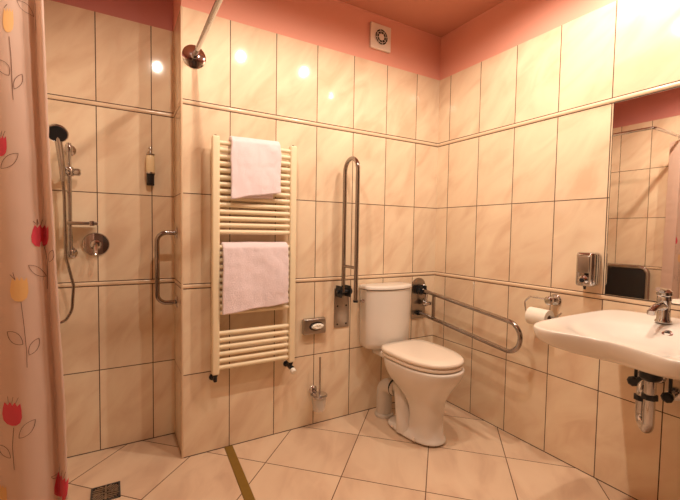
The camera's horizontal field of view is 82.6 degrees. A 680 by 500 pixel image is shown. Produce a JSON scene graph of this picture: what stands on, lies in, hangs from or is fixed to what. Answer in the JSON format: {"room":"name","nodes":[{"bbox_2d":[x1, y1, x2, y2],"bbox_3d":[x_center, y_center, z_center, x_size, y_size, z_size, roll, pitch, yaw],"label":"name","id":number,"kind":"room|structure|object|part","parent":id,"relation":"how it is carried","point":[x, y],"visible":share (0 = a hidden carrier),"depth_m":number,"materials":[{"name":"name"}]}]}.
{"room":"accessible bathroom","nodes":[
{"label":"accessible bathroom","id":0,"kind":"room"},
{"bbox_2d":[43,0,174,457],"bbox_3d":[-1.273,-0.215,2.003,0.750,2.518,0.120,-1,3,-30],"label":"wall","id":1,"kind":"structure","parent":0,"point":[117,341],"depth_m":2.00,"materials":[{"name":"tile"}]},
{"bbox_2d":[64,143,97,257],"bbox_3d":[-1.259,-0.234,1.876,0.145,0.552,0.110,-1,3,-30],"label":"shower rail","id":2,"kind":"object","parent":1,"relation":"attached to","point":[69,150],"visible":0.88,"depth_m":1.85,"materials":[{"name":"silver metal"}]},
{"bbox_2d":[49,124,74,323],"bbox_3d":[-1.307,-0.102,1.789,0.124,0.909,0.222,-1,3,-30],"label":"shower","id":3,"kind":"object","parent":2,"relation":"attached to","point":[58,133],"visible":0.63,"depth_m":1.79,"materials":[{"name":"silver metal"}]},
{"bbox_3d":[-1.274,-0.422,1.758,0.034,0.209,0.115,0,3,-27],"label":"handle","id":4,"kind":"part","parent":3,"relation":"part of","materials":[{"name":"silver metal"}]},
{"bbox_3d":[-1.294,-0.244,1.852,0.019,0.530,0.019,-1,3,-30],"label":"rail","id":5,"kind":"part","parent":2,"relation":"part of","materials":[{"name":"silver metal"}]},
{"bbox_2d":[66,221,97,224],"bbox_3d":[-1.249,-0.129,1.879,0.127,0.016,0.080,-1,3,-30],"label":"soap shelf","id":6,"kind":"object","parent":2,"relation":"attached to","point":[67,222],"depth_m":1.84,"materials":[{"name":"metal"}]},
{"bbox_2d":[82,232,109,255],"bbox_3d":[-1.215,-0.027,1.924,0.120,0.120,0.092,-1,3,-30],"label":"shower mixer","id":7,"kind":"object","parent":1,"relation":"attached to","point":[94,244],"visible":1,"depth_m":1.94,"materials":[{"name":"silver metal"}]},
{"bbox_3d":[-1.207,-0.005,1.910,0.028,0.072,0.058,-1,3,-30],"label":"lever","id":8,"kind":"part","parent":7,"relation":"part of","materials":[{"name":"silver metal"}]},
{"bbox_2d":[47,94,172,116],"bbox_3d":[-1.182,-0.733,1.957,0.630,0.020,0.007,-1,3,-30],"label":"trim","id":9,"kind":"structure","parent":1,"relation":"attached to","point":[56,97],"depth_m":1.96,"materials":[{"name":"ceramic"}]},
{"bbox_2d":[58,279,173,287],"bbox_3d":[-1.197,0.172,1.999,0.630,0.020,0.007,-1,3,-30],"label":"trim","id":10,"kind":"structure","parent":1,"relation":"attached to","point":[161,280],"depth_m":2.01,"materials":[{"name":"tile"}]},
{"bbox_2d":[146,147,154,185],"bbox_3d":[-1.003,-0.443,2.047,0.047,0.199,0.053,-1,3,-30],"label":"dispenser","id":11,"kind":"object","parent":1,"relation":"attached to","point":[150,159],"visible":1,"depth_m":2.03,"materials":[{"name":"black plastic"}]},
{"bbox_2d":[146,155,154,172],"bbox_3d":[-1.001,-0.454,2.044,0.044,0.090,0.044,-1,3,-30],"label":"bottle","id":12,"kind":"object","parent":11,"relation":"on","point":[150,159],"depth_m":2.03,"materials":[{"name":"plastic"}]},
{"bbox_2d":[173,0,440,457],"bbox_3d":[-0.097,-0.220,2.528,1.810,2.518,0.400,-1,3,-30],"label":"wall","id":13,"kind":"structure","parent":0,"point":[306,60],"depth_m":2.24,"materials":[{"name":"tile"}]},
{"bbox_2d":[155,227,177,307],"bbox_3d":[-0.912,0.093,2.028,0.107,0.432,0.064,-1,3,-30],"label":"grab bar","id":14,"kind":"object","parent":13,"relation":"attached to","point":[159,299],"visible":1,"depth_m":2.00,"materials":[{"name":"silver metal"}]},
{"bbox_2d":[173,100,180,116],"bbox_3d":[-0.840,-0.729,1.995,0.007,0.020,0.280,-1,3,-30],"label":"trim","id":15,"kind":"structure","parent":13,"relation":"attached to","point":[175,111],"depth_m":2.00,"materials":[{"name":"ceramic"}]},
{"bbox_2d":[180,6,183,458],"bbox_3d":[-0.779,-0.057,1.908,0.011,2.228,0.011,-1,3,-30],"label":"trim","id":16,"kind":"structure","parent":13,"relation":"attached to","point":[181,7],"depth_m":1.90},
{"bbox_2d":[182,0,222,68],"bbox_3d":[-0.812,-0.925,1.434,0.744,0.112,0.696,-1,3,-30],"label":"curtain rod","id":17,"kind":"object","parent":13,"relation":"attached to","point":[193,56],"visible":1,"depth_m":1.86,"materials":[{"name":"silver metal"}]},
{"bbox_2d":[0,0,68,499],"bbox_3d":[-0.920,0.084,1.129,0.207,1.935,0.100,-1,3,-30],"label":"shower curtain","id":18,"kind":"object","parent":17,"relation":"hanging from","point":[33,445],"visible":1,"depth_m":1.10,"materials":[{"name":"fabric"}]},
{"bbox_3d":[-0.842,-0.926,1.442,0.698,0.023,0.651,-1,3,-30],"label":"rod","id":19,"kind":"part","parent":17,"relation":"part of","materials":[{"name":"silver metal"}]},
{"bbox_2d":[209,135,296,381],"bbox_3d":[-0.448,0.058,2.039,0.447,1.254,0.114,-1,3,-30],"label":"towel radiator","id":20,"kind":"object","parent":13,"relation":"attached to","point":[216,142],"visible":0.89,"depth_m":2.00,"materials":[{"name":"beige metal"}]},
{"bbox_3d":[-0.620,0.034,1.926,0.036,1.190,0.035,-1,3,-30],"label":"rail","id":21,"kind":"part","parent":20,"relation":"part of","materials":[{"name":"beige metal"}]},
{"bbox_2d":[220,242,288,314],"bbox_3d":[-0.445,0.139,2.032,0.353,0.364,0.094,-1,3,-30],"label":"folded towel","id":22,"kind":"object","parent":20,"relation":"hanging from","point":[255,274],"visible":0.99,"depth_m":1.99,"materials":[{"name":"white fabric"}]},
{"bbox_2d":[228,136,281,198],"bbox_3d":[-0.441,-0.415,2.000,0.267,0.322,0.095,-1,3,-30],"label":"folded towel","id":23,"kind":"object","parent":20,"relation":"hanging from","point":[255,168],"visible":0.95,"depth_m":1.96,"materials":[{"name":"white fabric"}]},
{"bbox_3d":[-0.265,0.030,2.133,0.036,1.190,0.035,-1,3,-30],"label":"rail","id":24,"kind":"part","parent":20,"relation":"part of","materials":[{"name":"beige metal"}]},
{"bbox_3d":[-0.259,0.667,2.138,0.032,0.035,0.033,-1,3,-30],"label":"valve knob","id":25,"kind":"part","parent":20,"relation":"part of","materials":[{"name":"white plastic"}]},
{"bbox_2d":[182,272,433,288],"bbox_3d":[-0.054,0.175,2.343,1.690,0.020,0.007,-1,3,-30],"label":"trim","id":26,"kind":"structure","parent":13,"relation":"attached to","point":[425,273],"depth_m":2.37,"materials":[{"name":"tile"}]},
{"bbox_2d":[181,99,437,146],"bbox_3d":[-0.039,-0.730,2.300,1.690,0.020,0.007,-1,3,-30],"label":"trim","id":27,"kind":"structure","parent":13,"relation":"attached to","point":[184,101],"depth_m":2.18,"materials":[{"name":"ceramic"}]},
{"bbox_2d":[302,317,325,334],"bbox_3d":[-0.153,0.447,2.279,0.144,0.093,0.036,-1,3,-30],"label":"dispenser","id":28,"kind":"object","parent":13,"relation":"attached to","point":[307,323],"visible":0.99,"depth_m":2.26,"materials":[{"name":"metal"}]},
{"bbox_2d":[311,323,323,329],"bbox_3d":[-0.130,0.449,2.266,0.084,0.036,0.015,-1,3,-30],"label":"tissue","id":29,"kind":"object","parent":28,"relation":"in","point":[318,325],"visible":1,"depth_m":2.26,"materials":[{"name":"paper"}]},
{"bbox_2d":[309,385,327,398],"bbox_3d":[-0.128,0.875,2.271,0.101,0.129,0.118,-1,3,-30],"label":"brush holder","id":30,"kind":"object","parent":13,"relation":"attached to","point":[313,388],"visible":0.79,"depth_m":2.29,"materials":[{"name":"silver metal"}]},
{"bbox_2d":[312,357,326,408],"bbox_3d":[-0.118,0.775,2.261,0.084,0.302,0.084,-1,3,-30],"label":"toilet brush","id":31,"kind":"object","parent":30,"relation":"in","point":[319,403],"visible":0.96,"depth_m":2.25,"materials":[{"name":"metal"}]},
{"bbox_3d":[-0.118,0.739,2.259,0.012,0.228,0.012,-1,3,-30],"label":"handle","id":32,"kind":"part","parent":31,"relation":"part of","materials":[{"name":"metal"}]},
{"bbox_2d":[334,156,359,327],"bbox_3d":[0.062,-0.030,2.284,0.114,1.028,0.199,-1,3,-30],"label":"grab rail","id":33,"kind":"object","parent":13,"relation":"attached to","point":[342,293],"visible":1,"depth_m":2.31,"materials":[{"name":"metal"}]},
{"bbox_3d":[0.010,0.356,2.387,0.106,0.245,0.005,-1,3,-30],"label":"wall plate","id":34,"kind":"part","parent":33,"relation":"part of","materials":[{"name":"metal"}]},
{"bbox_3d":[0.061,-0.127,2.260,0.025,0.832,0.165,-1,3,-30],"label":"rail","id":35,"kind":"part","parent":33,"relation":"part of","materials":[{"name":"silver metal"}]},
{"bbox_2d":[370,21,390,52],"bbox_3d":[0.255,-1.332,2.425,0.154,0.154,0.024,-1,3,-30],"label":"exhaust fan","id":36,"kind":"object","parent":13,"relation":"attached to","point":[380,35],"visible":1,"depth_m":2.42,"materials":[{"name":"plastic"}]},
{"bbox_2d":[375,29,387,44],"bbox_3d":[0.260,-1.331,2.418,0.098,0.098,0.003,-1,3,-30],"label":"grille","id":37,"kind":"object","parent":36,"relation":"attached to","point":[381,35],"depth_m":2.42,"materials":[{"name":"plastic"}]},
{"bbox_2d":[335,0,440,38],"bbox_3d":[-0.026,-1.463,2.264,1.690,0.008,0.006,-1,3,-30],"label":"trim","id":38,"kind":"structure","parent":13,"relation":"attached to","point":[335,0],"depth_m":2.45,"materials":[{"name":"paint"}]},
{"bbox_2d":[411,278,522,353],"bbox_3d":[0.755,0.377,2.360,0.145,0.330,0.805,-1,3,-30],"label":"grab rail","id":39,"kind":"object","parent":13,"relation":"attached to","point":[419,292],"visible":1,"depth_m":2.49,"materials":[{"name":"metal"}]},
{"bbox_3d":[0.545,0.335,2.698,0.124,0.285,0.006,-1,3,-30],"label":"wall plate","id":40,"kind":"part","parent":39,"relation":"part of","materials":[{"name":"metal"}]},
{"bbox_3d":[0.599,0.314,2.689,0.083,0.153,0.052,-1,3,-30],"label":"locking lever","id":41,"kind":"part","parent":39,"relation":"part of","materials":[{"name":"silver metal"}]},
{"bbox_2d":[67,401,635,499],"bbox_3d":[0.420,1.174,0.926,2.560,0.100,3.820,-1,3,-30],"label":"floor","id":42,"kind":"structure","parent":0,"point":[356,456],"depth_m":1.90,"materials":[{"name":"tile"}]},
{"bbox_2d":[90,481,120,499],"bbox_3d":[-1.025,1.062,1.693,0.112,0.005,0.117,-1,3,-30],"label":"floor drain","id":43,"kind":"object","parent":42,"relation":"on","point":[110,491],"visible":1,"depth_m":1.70,"materials":[{"name":"metal"}]},
{"bbox_2d":[224,445,254,499],"bbox_3d":[-0.124,1.103,1.151,0.045,0.004,2.076,0,3,-27],"label":"threshold strip","id":44,"kind":"object","parent":42,"relation":"on","point":[243,484],"visible":1,"depth_m":1.83,"materials":[{"name":"gold metal"}]},
{"bbox_2d":[359,282,463,446],"bbox_3d":[0.424,0.645,2.266,0.390,0.832,0.637,-1,3,-30],"label":"toilet","id":45,"kind":"object","parent":42,"relation":"on","point":[423,374],"visible":1,"depth_m":2.21,"materials":[{"name":"white ceramic"}]},
{"bbox_2d":[372,349,383,357],"bbox_3d":[0.341,0.645,2.444,0.200,0.043,0.210,-1,3,-30],"label":"toilet seat hinge","id":46,"kind":"object","parent":45,"relation":"attached to","point":[378,352],"depth_m":2.42,"materials":[{"name":"white ceramic"}]},
{"bbox_3d":[0.306,0.432,2.466,0.346,0.373,0.153,-1,3,-30],"label":"tank","id":47,"kind":"part","parent":45,"relation":"part of","materials":[{"name":"white ceramic"}]},
{"bbox_3d":[0.311,0.230,2.453,0.358,0.024,0.160,-1,3,-30],"label":"tank lid","id":48,"kind":"part","parent":45,"relation":"part of","materials":[{"name":"white ceramic"}]},
{"bbox_3d":[0.481,0.617,2.203,0.350,0.018,0.460,-1,3,-30],"label":"seat","id":49,"kind":"part","parent":45,"relation":"part of","materials":[{"name":"white plastic"}]},
{"bbox_3d":[0.480,0.589,2.204,0.354,0.028,0.471,-1,3,-30],"label":"lid","id":50,"kind":"part","parent":45,"relation":"part of","materials":[{"name":"white plastic"}]},
{"bbox_3d":[0.477,0.848,2.215,0.356,0.434,0.482,-1,3,-30],"label":"bowl","id":51,"kind":"part","parent":45,"relation":"part of","materials":[{"name":"white ceramic"}]},
{"bbox_2d":[340,0,503,36],"bbox_3d":[0.463,-1.441,0.803,2.560,0.100,3.820,-1,3,-30],"label":"ceiling","id":52,"kind":"structure","parent":0,"point":[438,18],"depth_m":2.37,"materials":[{"name":"paint"}]},
{"bbox_2d":[432,0,679,499],"bbox_3d":[1.566,-0.138,1.359,0.120,2.518,3.300,-1,3,-30],"label":"wall","id":53,"kind":"structure","parent":0,"point":[519,204],"depth_m":2.06,"materials":[{"name":"tile"}]},
{"bbox_2d":[441,0,507,38],"bbox_3d":[1.533,-1.391,1.266,0.006,0.008,3.294,-1,3,-30],"label":"trim","id":54,"kind":"structure","parent":53,"relation":"attached to","point":[504,0],"depth_m":2.43,"materials":[{"name":"paint"}]},
{"bbox_2d":[524,294,561,317],"bbox_3d":[1.073,0.285,2.017,0.074,0.114,0.206,-1,3,-30],"label":"paper holder","id":55,"kind":"object","parent":53,"relation":"attached to","point":[554,299],"visible":0.84,"depth_m":1.99,"materials":[{"name":"silver metal"}]},
{"bbox_2d":[525,307,553,324],"bbox_3d":[1.039,0.363,2.016,0.090,0.118,0.106,-1,3,-30],"label":"toilet paper roll","id":56,"kind":"object","parent":55,"relation":"on","point":[533,315],"visible":0.66,"depth_m":1.99,"materials":[{"name":"paper"}]},
{"bbox_2d":[434,272,679,309],"bbox_3d":[1.507,0.247,1.347,0.007,0.020,3.300,-1,3,-30],"label":"trim","id":57,"kind":"structure","parent":53,"relation":"attached to","point":[627,300],"depth_m":1.97,"materials":[{"name":"tile"}]},
{"bbox_2d":[438,81,679,146],"bbox_3d":[1.522,-0.658,1.304,0.007,0.020,3.300,-1,3,-30],"label":"trim","id":58,"kind":"structure","parent":53,"relation":"attached to","point":[675,84],"depth_m":1.91,"materials":[{"name":"ceramic"}]},
{"bbox_2d":[576,252,600,288],"bbox_3d":[1.168,0.098,1.830,0.096,0.174,0.078,-1,3,-30],"label":"soap dispenser","id":59,"kind":"object","parent":53,"relation":"attached to","point":[588,263],"visible":1,"depth_m":1.80,"materials":[{"name":"silver metal"}]},
{"bbox_3d":[1.144,0.068,1.814,0.014,0.081,0.056,-1,3,-30],"label":"panel","id":60,"kind":"part","parent":59,"relation":"part of","materials":[{"name":"metal"}]},
{"bbox_2d":[533,310,679,379],"bbox_3d":[1.096,0.330,1.360,0.696,0.096,0.563,-1,3,-30],"label":"washbasin","id":61,"kind":"object","parent":53,"relation":"attached to","point":[631,339],"visible":0.99,"depth_m":1.40,"materials":[{"name":"white ceramic"}]},
{"bbox_2d":[634,371,666,433],"bbox_3d":[1.228,0.534,1.530,0.101,0.326,0.333,3,3,40],"label":"trap","id":62,"kind":"object","parent":61,"relation":"attached to","point":[645,397],"visible":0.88,"depth_m":1.43,"materials":[{"name":"silver plastic"}]},
{"bbox_2d":[647,287,672,323],"bbox_3d":[1.230,0.213,1.494,0.148,0.142,0.054,-1,3,-30],"label":"faucet","id":63,"kind":"object","parent":61,"relation":"on","point":[662,308],"visible":1,"depth_m":1.50,"materials":[{"name":"silver metal"}]},
{"bbox_3d":[1.220,0.224,1.488,0.124,0.045,0.034,-1,3,-30],"label":"spout","id":64,"kind":"part","parent":63,"relation":"part of","materials":[{"name":"silver metal"}]},
{"bbox_3d":[1.255,0.162,1.505,0.089,0.040,0.052,-1,3,-30],"label":"lever","id":65,"kind":"part","parent":63,"relation":"part of","materials":[{"name":"silver metal"}]},
{"bbox_2d":[627,369,638,385],"bbox_3d":[1.286,0.471,1.624,0.106,0.233,0.128,-1,3,-30],"label":"angle valve","id":66,"kind":"object","parent":53,"relation":"attached to","point":[631,379],"visible":0.21,"depth_m":1.65,"materials":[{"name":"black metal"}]},
{"bbox_3d":[1.249,0.558,1.648,0.024,0.044,0.044,-1,3,-30],"label":"handle","id":67,"kind":"part","parent":66,"relation":"part of","materials":[{"name":"black plastic"}]},
{"bbox_2d":[604,86,679,304],"bbox_3d":[1.454,-0.211,1.425,0.006,0.880,0.837,-1,3,-30],"label":"wall mirror","id":68,"kind":"object","parent":53,"relation":"attached to","point":[643,253],"visible":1,"depth_m":1.66,"materials":[{"name":"clear glass"}]},
{"bbox_2d":[660,379,679,402],"bbox_3d":[1.329,0.490,1.552,0.106,0.254,0.056,-1,3,-30],"label":"angle valve","id":69,"kind":"object","parent":53,"relation":"attached to","point":[673,393],"visible":0.54,"depth_m":1.55,"materials":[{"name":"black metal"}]},
{"bbox_3d":[1.309,0.589,1.546,0.024,0.044,0.044,-1,3,-30],"label":"handle","id":70,"kind":"part","parent":69,"relation":"part of","materials":[{"name":"black plastic"}]}
]}

